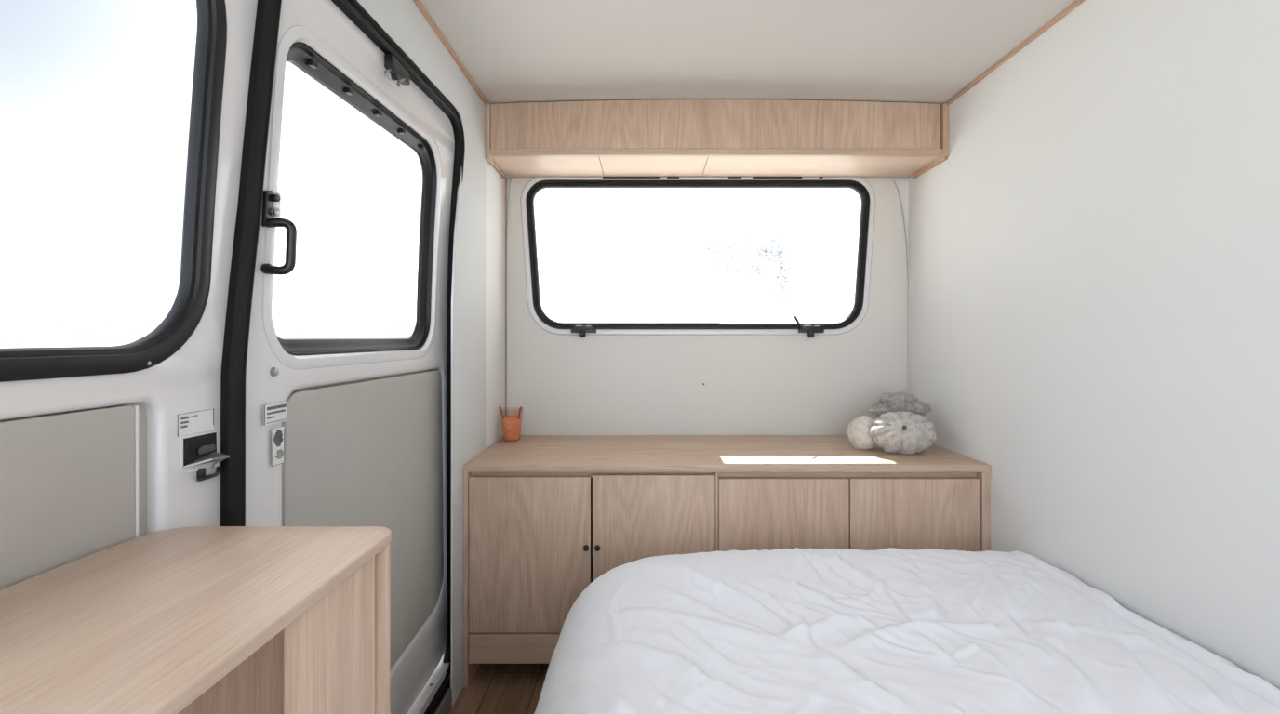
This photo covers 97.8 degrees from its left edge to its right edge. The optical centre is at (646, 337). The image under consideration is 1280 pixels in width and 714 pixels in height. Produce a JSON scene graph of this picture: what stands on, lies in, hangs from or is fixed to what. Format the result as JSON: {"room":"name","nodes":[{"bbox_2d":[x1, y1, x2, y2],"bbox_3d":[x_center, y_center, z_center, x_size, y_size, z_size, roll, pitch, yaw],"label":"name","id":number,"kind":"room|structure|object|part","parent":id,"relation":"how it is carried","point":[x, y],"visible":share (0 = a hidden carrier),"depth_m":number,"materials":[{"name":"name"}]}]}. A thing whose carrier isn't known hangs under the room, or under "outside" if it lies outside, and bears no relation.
{"room":"vehicle interior","nodes":[
{"label":"vehicle interior","id":0,"kind":"room"},
{"bbox_2d":[0,0,505,654],"bbox_3d":[-0.600,0.120,0.635,0.081,1.880,3.170,0,0,0],"label":"wall","id":1,"kind":"structure","parent":0,"point":[189,380],"depth_m":0.75,"materials":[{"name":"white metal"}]},
{"bbox_2d":[0,405,134,589],"bbox_3d":[-0.611,0.345,0.182,0.014,0.530,0.955,0,0,0],"label":"trim panel","id":2,"kind":"object","parent":1,"relation":"attached to","point":[67,480],"visible":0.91,"depth_m":0.58,"materials":[{"name":"grey fabric"}]},
{"bbox_2d":[0,0,226,382],"bbox_3d":[-0.587,-0.272,0.198,0.053,0.625,1.133,0,0,0],"label":"window","id":3,"kind":"structure","parent":1,"relation":"in","point":[188,308],"depth_m":0.73,"materials":[{"name":"black rubber"}]},
{"bbox_2d":[131,405,138,538],"bbox_3d":[-0.610,0.343,0.662,0.014,0.524,0.004,0,0,0],"label":"trim","id":4,"kind":"structure","parent":1,"relation":"attached to","point":[136,407],"depth_m":0.66,"materials":[{"name":"white paint"}]},
{"bbox_2d":[176,409,213,437],"bbox_3d":[-0.599,0.113,0.743,0.002,0.028,0.060,0,0,0],"label":"sticker","id":5,"kind":"object","parent":1,"relation":"attached to","point":[198,421],"visible":1,"depth_m":0.74,"materials":[{"name":"paper"}]},
{"bbox_2d":[178,430,229,481],"bbox_3d":[-0.585,0.160,0.747,0.030,0.064,0.063,0,0,0],"label":"door latch","id":6,"kind":"object","parent":1,"relation":"attached to","point":[198,453],"visible":1,"depth_m":0.74,"materials":[{"name":"plastic"}]},
{"bbox_3d":[-0.599,0.154,0.747,0.002,0.053,0.063,0,0,0],"label":"pocket plate","id":7,"kind":"part","parent":6,"relation":"part of","materials":[{"name":"plastic"}]},
{"bbox_3d":[-0.597,0.184,0.749,0.006,0.016,0.009,0,0,0],"label":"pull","id":8,"kind":"part","parent":6,"relation":"part of","materials":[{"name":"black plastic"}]},
{"bbox_3d":[-0.592,0.185,0.759,0.011,0.012,0.041,0,0,-3],"label":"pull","id":9,"kind":"part","parent":6,"relation":"part of","materials":[{"name":"black plastic"}]},
{"bbox_2d":[220,0,465,713],"bbox_3d":[-0.599,0.178,1.260,0.123,1.680,0.951,0,0,0],"label":"door","id":10,"kind":"structure","parent":1,"relation":"in","point":[314,432],"depth_m":1.12,"materials":[{"name":"white paint"}]},
{"bbox_3d":[-0.589,-0.200,0.879,0.009,0.059,0.042,0,0,0],"label":"mounting plate","id":11,"kind":"part","parent":10,"relation":"part of","materials":[{"name":"black plastic"}]},
{"bbox_2d":[264,403,286,426],"bbox_3d":[-0.596,0.122,0.896,0.001,0.032,0.053,0,0,0],"label":"print","id":12,"kind":"object","parent":10,"relation":"on","point":[274,414],"depth_m":0.90},
{"bbox_3d":[-0.588,-0.210,0.887,0.007,0.043,0.018,0,0,0],"label":"lock plate","id":13,"kind":"part","parent":10,"relation":"part of","materials":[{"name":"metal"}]},
{"bbox_3d":[-0.581,-0.219,0.876,0.008,0.012,0.012,0,0,0],"label":"lock knob","id":14,"kind":"part","parent":10,"relation":"part of","materials":[{"name":"black plastic"}]},
{"bbox_2d":[272,428,284,466],"bbox_3d":[-0.596,0.178,0.904,0.001,0.056,0.030,0,0,0],"label":"print","id":15,"kind":"object","parent":10,"relation":"attached to","point":[278,434],"depth_m":0.90},
{"bbox_2d":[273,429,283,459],"bbox_3d":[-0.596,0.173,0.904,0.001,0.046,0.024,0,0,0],"label":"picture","id":16,"kind":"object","parent":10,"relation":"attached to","point":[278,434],"depth_m":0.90},
{"bbox_3d":[-0.612,0.447,1.300,0.015,0.705,0.732,0,0,0],"label":"panel","id":17,"kind":"part","parent":10,"relation":"part of","materials":[{"name":"grey fabric"}]},
{"bbox_2d":[357,0,485,706],"bbox_3d":[-0.558,0.107,0.489,0.007,1.905,2.879,0,0,0],"label":"lining","id":18,"kind":"object","parent":1,"relation":"attached to","point":[402,20],"visible":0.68,"depth_m":1.67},
{"bbox_2d":[407,654,452,713],"bbox_3d":[-0.609,1.012,1.200,0.103,0.097,1.000,0,0,0],"label":"trim","id":19,"kind":"structure","parent":1,"relation":"attached to","point":[441,703],"depth_m":1.54,"materials":[{"name":"white paint"}]},
{"bbox_2d":[413,0,487,105],"bbox_3d":[-0.550,-0.806,0.484,0.010,0.012,2.868,0,0,0],"label":"trim","id":20,"kind":"structure","parent":1,"relation":"attached to","point":[418,3],"depth_m":1.54,"materials":[{"name":"brown wood"}]},
{"bbox_2d":[448,664,549,713],"bbox_3d":[0.221,1.090,0.665,1.762,0.060,3.230,0,0,0],"label":"floor","id":21,"kind":"structure","parent":0,"point":[493,688],"depth_m":1.68,"materials":[{"name":"brown wood"}]},
{"bbox_2d":[0,526,391,713],"bbox_3d":[-0.447,0.645,-0.058,0.290,0.829,1.484,0,0,0],"label":"cabinet","id":22,"kind":"object","parent":21,"relation":"on","point":[193,620],"depth_m":0.51,"materials":[{"name":"brown wood"}]},
{"bbox_3d":[-0.446,0.652,0.656,0.282,0.816,0.018,0,0,0],"label":"panel","id":23,"kind":"part","parent":22,"relation":"part of","materials":[{"name":"brown wood"}]},
{"bbox_3d":[-0.315,0.652,0.566,0.008,0.816,0.149,0,0,0],"label":"panel","id":24,"kind":"part","parent":22,"relation":"part of","materials":[{"name":"brown wood"}]},
{"bbox_2d":[463,435,990,687],"bbox_3d":[0.243,0.723,1.939,1.595,0.674,0.536,0,0,0],"label":"base cabinet","id":25,"kind":"object","parent":21,"relation":"on","point":[545,517],"visible":0.69,"depth_m":1.69,"materials":[{"name":"brown wood"}]},
{"bbox_3d":[-0.547,0.734,1.948,0.013,0.652,0.517,0,0,0],"label":"panel","id":26,"kind":"part","parent":25,"relation":"part of","materials":[{"name":"brown wood"}]},
{"bbox_2d":[498,406,523,441],"bbox_3d":[-0.506,0.321,2.095,0.087,0.128,0.087,0,0,0],"label":"tumbler","id":27,"kind":"object","parent":25,"relation":"on","point":[511,425],"visible":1,"depth_m":2.07,"materials":[{"name":"ceramic"}]},
{"bbox_3d":[-0.354,0.945,1.701,0.368,0.087,0.018,0,0,0],"label":"drawer","id":28,"kind":"part","parent":25,"relation":"part of","materials":[{"name":"brown wood"}]},
{"bbox_3d":[-0.354,0.660,1.701,0.368,0.472,0.018,0,0,0],"label":"cabinet door","id":29,"kind":"part","parent":25,"relation":"part of","materials":[{"name":"brown wood"}]},
{"bbox_3d":[-0.182,0.634,1.682,0.018,0.018,0.022,0,0,0],"label":"knob","id":30,"kind":"part","parent":25,"relation":"part of","materials":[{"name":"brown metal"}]},
{"bbox_3d":[-0.148,0.634,1.682,0.018,0.018,0.022,0,0,0],"label":"knob","id":31,"kind":"part","parent":25,"relation":"part of","materials":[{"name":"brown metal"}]},
{"bbox_3d":[0.022,0.702,1.701,0.371,0.568,0.018,0,0,0],"label":"cabinet door","id":32,"kind":"part","parent":25,"relation":"part of","materials":[{"name":"brown wood"}]},
{"bbox_3d":[0.238,0.419,1.723,1.555,0.023,0.014,0,0,0],"label":"rail","id":33,"kind":"part","parent":25,"relation":"part of","materials":[{"name":"brown wood"}]},
{"bbox_3d":[0.416,0.708,1.701,0.395,0.556,0.018,0,0,0],"label":"cabinet door","id":34,"kind":"part","parent":25,"relation":"part of","materials":[{"name":"brown wood"}]},
{"bbox_2d":[846,414,877,450],"bbox_3d":[0.753,0.328,1.935,0.113,0.120,0.116,0,0,0],"label":"ball","id":35,"kind":"object","parent":25,"relation":"on","point":[858,432],"visible":0.77,"depth_m":1.90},
{"bbox_2d":[868,411,936,454],"bbox_3d":[0.856,0.316,1.871,0.224,0.140,0.166,0,0,0],"label":"pumpkin","id":36,"kind":"object","parent":25,"relation":"on","point":[903,433],"visible":1,"depth_m":1.82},
{"bbox_2d":[868,391,932,419],"bbox_3d":[0.889,0.249,1.973,0.224,0.129,0.164,0,0,0],"label":"lump","id":37,"kind":"object","parent":36,"relation":"on","point":[899,402],"visible":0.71,"depth_m":1.93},
{"bbox_3d":[0.815,0.708,1.701,0.395,0.556,0.018,0,0,0],"label":"cabinet door","id":38,"kind":"part","parent":25,"relation":"part of","materials":[{"name":"brown wood"}]},
{"bbox_3d":[1.029,0.734,1.948,0.024,0.652,0.517,0,0,0],"label":"panel","id":39,"kind":"part","parent":25,"relation":"part of","materials":[{"name":"brown wood"}]},
{"bbox_2d":[506,177,908,247],"bbox_3d":[0.218,0.115,2.248,1.647,1.890,0.055,0,0,0],"label":"wall","id":40,"kind":"structure","parent":0,"point":[902,183],"depth_m":2.22,"materials":[{"name":"white paint"}]},
{"bbox_2d":[505,177,506,416],"bbox_3d":[-0.559,-0.130,2.214,0.011,1.021,0.012,0,0,0],"label":"trim","id":41,"kind":"structure","parent":40,"relation":"attached to","point":[505,178],"depth_m":2.21,"materials":[{"name":"brown wood"}]},
{"bbox_2d":[520,175,875,335],"bbox_3d":[0.203,-0.327,2.212,1.406,0.638,0.032,0,0,0],"label":"window","id":42,"kind":"structure","parent":40,"relation":"in","point":[864,190],"depth_m":2.20,"materials":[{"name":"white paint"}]},
{"bbox_2d":[571,325,596,337],"bbox_3d":[-0.248,-0.024,2.189,0.100,0.048,0.037,0,0,0],"label":"window latch","id":43,"kind":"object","parent":42,"relation":"attached to","point":[581,330],"depth_m":2.19,"materials":[{"name":"black plastic"}]},
{"bbox_3d":[-0.252,-0.014,2.184,0.026,0.028,0.026,0,0,0],"label":"knob","id":44,"kind":"part","parent":43,"relation":"part of","materials":[{"name":"black plastic"}]},
{"bbox_2d":[793,316,824,337],"bbox_3d":[0.636,-0.043,2.189,0.122,0.086,0.037,0,0,0],"label":"window latch","id":45,"kind":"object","parent":42,"relation":"attached to","point":[810,330],"depth_m":2.19,"materials":[{"name":"black plastic"}]},
{"bbox_3d":[0.594,-0.059,2.185,0.037,0.054,0.011,0,0,-16],"label":"lever","id":46,"kind":"part","parent":45,"relation":"part of","materials":[{"name":"black plastic"}]},
{"bbox_3d":[0.643,-0.014,2.184,0.026,0.028,0.026,0,0,0],"label":"knob","id":47,"kind":"part","parent":45,"relation":"part of","materials":[{"name":"black plastic"}]},
{"bbox_2d":[506,177,907,435],"bbox_3d":[0.240,-0.100,2.215,1.591,1.200,0.009,0,0,0],"label":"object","id":48,"kind":"structure","parent":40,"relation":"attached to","point":[563,385],"depth_m":2.21,"materials":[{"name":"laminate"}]},
{"bbox_2d":[485,99,948,178],"bbox_3d":[0.243,-0.719,2.064,1.596,0.210,0.288,0,0,0],"label":"locker","id":49,"kind":"object","parent":40,"relation":"attached to","point":[646,139],"visible":1,"depth_m":1.93,"materials":[{"name":"brown wood"}]},
{"bbox_3d":[-0.547,-0.711,1.951,0.014,0.194,0.058,0,0,0],"label":"panel","id":50,"kind":"part","parent":49,"relation":"part of","materials":[{"name":"brown wood"}]},
{"bbox_3d":[0.239,-0.739,1.938,1.555,0.171,0.016,0,0,0],"label":"panel","id":51,"kind":"part","parent":49,"relation":"part of","materials":[{"name":"brown wood"}]},
{"bbox_3d":[0.234,-0.641,1.936,1.577,0.021,0.020,0,0,0],"label":"rail","id":52,"kind":"part","parent":49,"relation":"part of","materials":[{"name":"brown wood"}]},
{"bbox_3d":[1.031,-0.716,1.950,0.020,0.184,0.060,0,0,0],"label":"panel","id":53,"kind":"part","parent":49,"relation":"part of","materials":[{"name":"brown wood"}]},
{"bbox_2d":[892,177,909,394],"bbox_3d":[1.008,-0.127,2.215,0.070,1.016,0.011,0,0,0],"label":"trim","id":54,"kind":"structure","parent":40,"relation":"attached to","point":[893,179],"depth_m":2.21,"materials":[{"name":"laminate"}]},
{"bbox_2d":[419,0,1076,105],"bbox_3d":[0.213,-0.835,0.665,1.777,0.046,3.230,0,0,0],"label":"ceiling","id":55,"kind":"structure","parent":0,"point":[514,51],"depth_m":1.56,"materials":[{"name":"white paint"}]},
{"bbox_2d":[908,0,1279,690],"bbox_3d":[1.072,0.140,0.665,0.060,1.960,3.230,0,0,0],"label":"wall","id":56,"kind":"structure","parent":0,"point":[1094,248],"depth_m":1.22,"materials":[{"name":"white paint"}]},
{"bbox_2d":[946,0,1085,105],"bbox_3d":[1.038,-0.806,0.484,0.009,0.011,2.868,0,0,0],"label":"trim","id":57,"kind":"structure","parent":56,"relation":"attached to","point":[1076,3],"depth_m":1.54,"materials":[{"name":"brown wood"}]},
{"bbox_3d":[0.459,0.843,0.320,1.158,0.435,2.340,0,0,0],"label":"bed","id":58,"kind":"object","parent":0,"visible":0},
{"bbox_2d":[533,547,1279,713],"bbox_3d":[0.368,0.787,0.371,1.325,0.520,2.484,0,0,0],"label":"duvet","id":59,"kind":"object","parent":58,"relation":"on","point":[889,631],"visible":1,"depth_m":1.02,"materials":[{"name":"white fabric"}]},
{"label":"outside","id":60,"kind":"structure","parent":0,"visible":0},
{"bbox_2d":[0,341,133,347],"bbox_3d":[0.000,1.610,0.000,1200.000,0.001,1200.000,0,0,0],"label":"ground","id":61,"kind":"structure","parent":60,"point":[3,344],"depth_m":128.81,"materials":[{"name":"white"}]},
{"bbox_2d":[0,320,415,341],"bbox_3d":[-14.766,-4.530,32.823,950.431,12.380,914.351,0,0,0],"label":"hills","id":62,"kind":"structure","parent":61,"relation":"on","point":[124,330],"depth_m":288.80,"materials":[{"name":"white"}]},
{"bbox_2d":[701,226,798,322],"bbox_3d":[7.405,-3.072,40.203,6.914,9.367,4.912,0,0,0],"label":"tree","id":63,"kind":"object","parent":61,"relation":"on","point":[766,252],"visible":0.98,"depth_m":39.96,"materials":[{"name":"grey plant"}]}
]}

